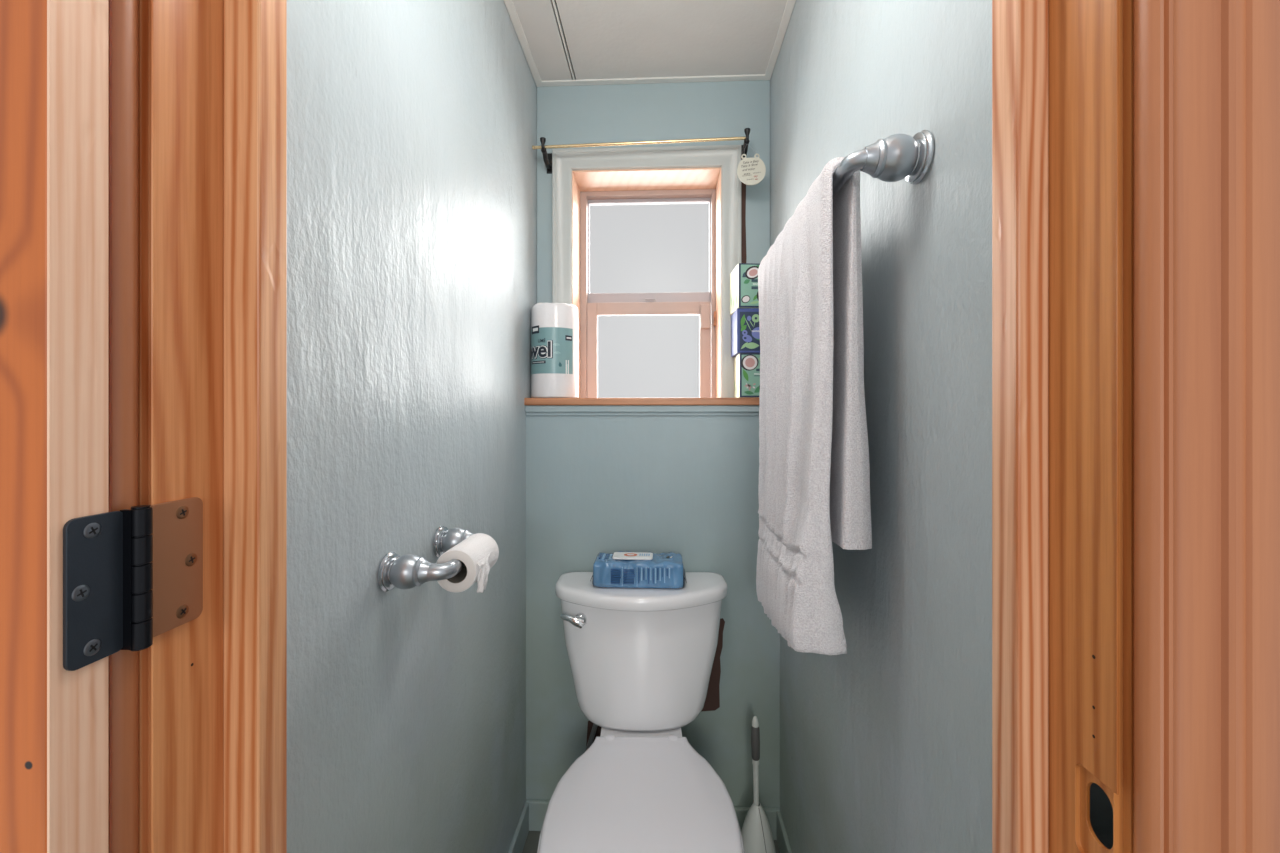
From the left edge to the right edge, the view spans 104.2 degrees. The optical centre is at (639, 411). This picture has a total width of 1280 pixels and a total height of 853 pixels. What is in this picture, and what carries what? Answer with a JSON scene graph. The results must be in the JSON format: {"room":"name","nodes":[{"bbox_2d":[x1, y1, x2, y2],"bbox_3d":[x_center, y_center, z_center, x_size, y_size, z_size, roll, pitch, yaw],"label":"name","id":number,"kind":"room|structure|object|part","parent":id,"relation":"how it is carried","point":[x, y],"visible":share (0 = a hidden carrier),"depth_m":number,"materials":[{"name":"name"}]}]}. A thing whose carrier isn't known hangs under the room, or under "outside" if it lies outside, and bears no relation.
{"room":"bathroom","nodes":[
{"label":"bathroom","id":0,"kind":"room"},
{"bbox_2d":[287,0,536,852],"bbox_3d":[-0.390,0.040,1.106,0.100,2.300,1.365,0,0,3],"label":"wall","id":1,"kind":"structure","parent":0,"point":[412,124],"depth_m":0.74,"materials":[{"name":"blue paint"}]},
{"bbox_2d":[0,0,202,852],"bbox_3d":[-0.629,0.176,0.339,0.624,2.012,0.090,0,0,3],"label":"door","id":2,"kind":"structure","parent":1,"relation":"in","point":[82,583],"depth_m":0.29,"materials":[{"name":"brown wood"}]},
{"bbox_3d":[-0.638,0.176,0.310,0.608,2.012,0.030,0,0,2],"label":"panel","id":3,"kind":"part","parent":2,"relation":"part of","materials":[{"name":"brown wood"}]},
{"bbox_2d":[108,0,138,852],"bbox_3d":[-0.377,0.138,0.330,0.082,2.105,0.016,0,0,3],"label":"trim","id":4,"kind":"structure","parent":1,"relation":"attached to","point":[123,15],"depth_m":0.32,"materials":[{"name":"brown wood"}]},
{"bbox_2d":[139,0,286,852],"bbox_3d":[-0.321,0.175,0.378,0.048,2.030,0.084,0,0,3],"label":"trim","id":5,"kind":"structure","parent":1,"relation":"attached to","point":[213,73],"depth_m":0.39,"materials":[{"name":"brown wood"}]},
{"bbox_2d":[377,526,472,591],"bbox_3d":[-0.306,0.226,0.784,0.097,0.054,0.218,0,0,3],"label":"toilet paper holder","id":6,"kind":"object","parent":1,"relation":"attached to","point":[408,571],"visible":0.69,"depth_m":0.69,"materials":[{"name":"silver metal"}]},
{"bbox_3d":[-0.303,0.226,0.703,0.084,0.048,0.050,0,0,2],"label":"post","id":7,"kind":"part","parent":6,"relation":"part of","materials":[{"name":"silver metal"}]},
{"bbox_3d":[-0.296,0.226,0.865,0.084,0.048,0.050,0,0,2],"label":"post","id":8,"kind":"part","parent":6,"relation":"part of","materials":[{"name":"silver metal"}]},
{"bbox_2d":[436,533,498,592],"bbox_3d":[-0.265,0.236,0.780,0.070,0.069,0.101,0,0,3],"label":"toilet paper roll","id":9,"kind":"object","parent":6,"relation":"hanging from","point":[479,552],"visible":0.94,"depth_m":0.74,"materials":[{"name":"white paper"}]},
{"bbox_2d":[508,803,528,852],"bbox_3d":[-0.342,1.149,0.917,0.012,0.083,0.993,0,0,3],"label":"baseboard","id":10,"kind":"structure","parent":1,"relation":"attached to","point":[517,844],"depth_m":1.34,"materials":[{"name":"blue paint"}]},
{"bbox_2d":[504,0,542,86],"bbox_3d":[-0.334,-1.011,0.983,0.020,0.005,1.125,0,0,3],"label":"trim","id":11,"kind":"structure","parent":1,"relation":"attached to","point":[509,4],"depth_m":1.35,"materials":[{"name":"white paint"}]},
{"bbox_2d":[513,0,786,80],"bbox_3d":[0.018,-1.036,1.088,0.918,0.047,1.365,0,0,3],"label":"ceiling","id":12,"kind":"structure","parent":0,"point":[605,39],"depth_m":1.34,"materials":[{"name":"white paint"}]},
{"bbox_2d":[552,0,575,79],"bbox_3d":[-0.225,-1.016,0.978,0.005,0.011,1.125,0,0,3],"label":"trim","id":13,"kind":"structure","parent":12,"relation":"attached to","point":[553,1],"depth_m":1.35,"materials":[{"name":"white paint"}]},
{"bbox_2d":[522,831,779,852],"bbox_3d":[0.003,1.215,0.065,3.600,0.050,3.330,0,0,3],"label":"floor","id":14,"kind":"structure","parent":0,"point":[531,844],"depth_m":1.37,"materials":[{"name":"grey plastic"}]},
{"bbox_2d":[537,572,744,852],"bbox_3d":[0.002,0.818,1.052,0.452,0.745,0.718,0,0,0],"label":"toilet","id":15,"kind":"object","parent":14,"relation":"on","point":[641,660],"visible":1,"depth_m":1.21,"materials":[{"name":"white ceramic"}]},
{"bbox_3d":[-0.165,0.519,1.236,0.065,0.037,0.035,0,0,0],"label":"flush lever","id":16,"kind":"part","parent":15,"relation":"part of","materials":[{"name":"silver metal"}]},
{"bbox_2d":[590,551,686,588],"bbox_3d":[-0.002,0.408,1.301,0.244,0.073,0.123,0,0,3],"label":"packet","id":17,"kind":"object","parent":15,"relation":"on","point":[620,569],"visible":1,"depth_m":1.25,"materials":[{"name":"blue plastic"}]},
{"bbox_3d":[-0.018,0.375,1.298,0.104,0.005,0.052,0,0,3],"label":"flip lid","id":18,"kind":"part","parent":17,"relation":"part of","materials":[{"name":"white plastic"}]},
{"bbox_2d":[599,554,671,585],"bbox_3d":[-0.012,0.406,1.281,0.191,0.058,0.081,0,0,3],"label":"print","id":19,"kind":"object","parent":17,"relation":"attached to","point":[614,569],"depth_m":1.25,"materials":[{"name":"white"}]},
{"bbox_2d":[624,553,649,555],"bbox_3d":[-0.009,0.372,1.298,0.068,0.001,0.026,0,0,3],"label":"print","id":20,"kind":"object","parent":17,"relation":"on","point":[625,554],"depth_m":1.30,"materials":[{"name":"white plastic"}]},
{"bbox_3d":[0.002,0.779,0.944,0.370,0.022,0.491,0,0,0],"label":"seat lid","id":21,"kind":"part","parent":15,"relation":"part of","materials":[{"name":"white plastic"}]},
{"bbox_3d":[0.002,0.798,0.941,0.380,0.014,0.496,0,0,0],"label":"seat","id":22,"kind":"part","parent":15,"relation":"part of","materials":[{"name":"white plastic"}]},
{"bbox_3d":[0.004,0.635,1.310,0.428,0.314,0.173,0,0,0],"label":"tank","id":23,"kind":"part","parent":15,"relation":"part of","materials":[{"name":"white ceramic"}]},
{"bbox_3d":[0.003,0.461,1.294,0.452,0.032,0.210,0,0,0],"label":"tank lid","id":24,"kind":"part","parent":15,"relation":"part of","materials":[{"name":"white ceramic"}]},
{"bbox_2d":[741,802,775,852],"bbox_3d":[0.300,1.098,1.278,0.107,0.184,0.107,0,0,3],"label":"brush holder","id":25,"kind":"object","parent":14,"relation":"on","point":[756,832],"visible":0.95,"depth_m":1.25,"materials":[{"name":"white plastic"}]},
{"bbox_2d":[751,716,759,805],"bbox_3d":[0.298,0.980,1.278,0.052,0.397,0.052,-1,0,3],"label":"toilet brush","id":26,"kind":"object","parent":25,"relation":"in","point":[755,732],"visible":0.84,"depth_m":1.27,"materials":[{"name":"white plastic"}]},
{"bbox_2d":[526,80,779,807],"bbox_3d":[0.040,0.090,1.579,0.718,2.200,0.341,0,0,3],"label":"wall","id":27,"kind":"structure","parent":0,"point":[687,486],"depth_m":1.42,"materials":[{"name":"blue paint"}]},
{"bbox_2d":[540,137,551,173],"bbox_3d":[-0.282,-0.770,1.495,0.018,0.062,0.098,0,0,3],"label":"curtain bracket","id":28,"kind":"object","parent":27,"relation":"attached to","point":[547,157],"visible":1,"depth_m":1.49,"materials":[{"name":"black metal"}]},
{"bbox_3d":[-0.282,-0.761,1.504,0.016,0.034,0.081,0,0,2],"label":"arm","id":29,"kind":"part","parent":28,"relation":"part of"},
{"bbox_3d":[-0.280,-0.770,1.542,0.018,0.062,0.003,0,0,2],"label":"wall plate","id":30,"kind":"part","parent":28,"relation":"part of","materials":[{"name":"black metal"}]},
{"bbox_2d":[532,136,745,149],"bbox_3d":[-0.002,-0.784,1.452,0.630,0.023,0.011,0,0,3],"label":"curtain rod","id":31,"kind":"object","parent":28,"relation":"attached to","point":[743,137],"visible":1,"depth_m":1.45,"materials":[{"name":"gold metal"}]},
{"bbox_2d":[524,398,759,405],"bbox_3d":[0.033,-0.029,1.461,0.722,0.022,0.138,0,0,3],"label":"trim","id":32,"kind":"structure","parent":27,"relation":"attached to","point":[527,401],"depth_m":1.39,"materials":[{"name":"brown wood"}]},
{"bbox_2d":[531,302,578,397],"bbox_3d":[-0.252,-0.178,1.475,0.140,0.276,0.140,0,0,3],"label":"paper towel roll","id":33,"kind":"object","parent":32,"relation":"on","point":[554,326],"visible":0.98,"depth_m":1.41,"materials":[{"name":"white paper"}]},
{"bbox_2d":[734,353,759,397],"bbox_3d":[0.335,-0.102,1.444,0.108,0.124,0.109,0,0,3],"label":"tissue box","id":34,"kind":"object","parent":32,"relation":"on","point":[746,365],"visible":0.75,"depth_m":1.39,"materials":[{"name":"cardboard"}]},
{"bbox_2d":[731,308,759,356],"bbox_3d":[0.326,-0.227,1.441,0.108,0.124,0.109,0,0,1],"label":"tissue box","id":35,"kind":"object","parent":34,"relation":"on","point":[745,331],"visible":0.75,"depth_m":1.39,"materials":[{"name":"cardboard"}]},
{"bbox_2d":[730,263,759,314],"bbox_3d":[0.326,-0.352,1.441,0.108,0.124,0.109,0,0,-3],"label":"tissue box","id":36,"kind":"object","parent":35,"relation":"on","point":[744,293],"visible":0.52,"depth_m":1.39,"materials":[{"name":"cardboard"}]},
{"bbox_2d":[525,405,759,415],"bbox_3d":[0.032,-0.004,1.404,0.718,0.028,0.012,0,0,3],"label":"trim","id":37,"kind":"structure","parent":27,"relation":"attached to","point":[531,410],"depth_m":1.40,"materials":[{"name":"blue paint"}]},
{"bbox_2d":[552,145,740,397],"bbox_3d":[0.023,-0.403,1.625,0.576,0.806,0.230,0,0,3],"label":"window","id":38,"kind":"structure","parent":27,"relation":"in","point":[582,178],"depth_m":1.58,"materials":[{"name":"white wood"}]},
{"bbox_3d":[0.027,-0.374,1.703,0.454,0.736,0.075,0,0,2],"label":"frame","id":39,"kind":"part","parent":38,"relation":"part of","materials":[{"name":"beige plastic"}]},
{"bbox_3d":[0.029,-0.193,1.679,0.416,0.350,0.022,0,0,2],"label":"sash","id":40,"kind":"part","parent":38,"relation":"part of","materials":[{"name":"beige plastic"}]},
{"bbox_3d":[0.031,-0.549,1.701,0.418,0.354,0.022,0,0,2],"label":"sash","id":41,"kind":"part","parent":38,"relation":"part of","materials":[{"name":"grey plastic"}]},
{"bbox_2d":[525,799,779,839],"bbox_3d":[0.032,1.149,1.404,0.718,0.083,0.012,0,0,3],"label":"baseboard","id":42,"kind":"structure","parent":27,"relation":"attached to","point":[537,808],"depth_m":1.41,"materials":[{"name":"blue paint"}]},
{"bbox_2d":[542,74,764,86],"bbox_3d":[0.037,-1.011,1.519,0.676,0.005,0.022,0,0,3],"label":"trim","id":43,"kind":"structure","parent":27,"relation":"attached to","point":[754,77],"depth_m":1.51,"materials":[{"name":"white paint"}]},
{"bbox_2d":[741,128,749,159],"bbox_3d":[0.310,-0.782,1.470,0.018,0.062,0.098,0,0,3],"label":"curtain bracket","id":44,"kind":"object","parent":27,"relation":"attached to","point":[746,130],"visible":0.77,"depth_m":1.44,"materials":[{"name":"black metal"}]},
{"bbox_3d":[0.310,-0.773,1.478,0.016,0.034,0.081,0,0,2],"label":"arm","id":45,"kind":"part","parent":44,"relation":"part of"},
{"bbox_2d":[737,144,765,184],"bbox_3d":[0.317,-0.709,1.425,0.081,0.130,0.024,0,0,3],"label":"hanging sign","id":46,"kind":"object","parent":44,"relation":"hanging from","point":[750,171],"visible":1,"depth_m":1.41,"materials":[{"name":"white ceramic"}]},
{"bbox_2d":[770,0,991,852],"bbox_3d":[0.427,0.040,1.070,0.100,2.300,1.365,0,0,3],"label":"wall","id":47,"kind":"structure","parent":0,"point":[886,742],"depth_m":0.67,"materials":[{"name":"blue paint"}]},
{"bbox_2d":[764,0,795,79],"bbox_3d":[0.361,-1.011,0.953,0.020,0.005,1.125,0,0,3],"label":"trim","id":48,"kind":"structure","parent":47,"relation":"attached to","point":[790,4],"depth_m":1.34,"materials":[{"name":"white paint"}]},
{"bbox_2d":[777,811,792,852],"bbox_3d":[0.363,1.149,0.886,0.012,0.083,0.993,0,0,3],"label":"baseboard","id":49,"kind":"structure","parent":47,"relation":"attached to","point":[783,842],"depth_m":1.32,"materials":[{"name":"blue paint"}]},
{"bbox_2d":[833,130,933,197],"bbox_3d":[0.322,-0.323,0.905,0.096,0.062,0.605,0,0,3],"label":"towel bar","id":50,"kind":"object","parent":47,"relation":"attached to","point":[896,157],"visible":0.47,"depth_m":0.62,"materials":[{"name":"silver metal"}]},
{"bbox_2d":[756,157,871,654],"bbox_3d":[0.276,0.037,0.905,0.112,0.775,0.468,0,0,3],"label":"bath towel","id":51,"kind":"object","parent":50,"relation":"hanging from","point":[814,485],"visible":1,"depth_m":0.71,"materials":[{"name":"fabric"}]},
{"bbox_3d":[0.302,-0.323,0.634,0.082,0.055,0.055,0,0,2],"label":"post","id":52,"kind":"part","parent":50,"relation":"part of","materials":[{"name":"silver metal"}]},
{"bbox_2d":[1090,783,1112,848],"bbox_3d":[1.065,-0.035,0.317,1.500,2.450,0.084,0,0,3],"label":"strike plate","id":53,"kind":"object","parent":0,"point":[1101,810],"depth_m":0.36,"materials":[{"name":"black metal"}]},
{"bbox_2d":[992,0,1132,852],"bbox_3d":[0.295,0.175,0.351,0.040,2.030,0.084,0,0,3],"label":"trim","id":54,"kind":"structure","parent":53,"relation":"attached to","point":[1062,70],"depth_m":0.35,"materials":[{"name":"brown wood"}]},
{"bbox_2d":[1133,0,1279,852],"bbox_3d":[0.343,0.138,0.298,0.082,2.105,0.016,0,0,3],"label":"trim","id":55,"kind":"structure","parent":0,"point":[1206,73],"depth_m":0.29,"materials":[{"name":"brown wood"}]}
]}

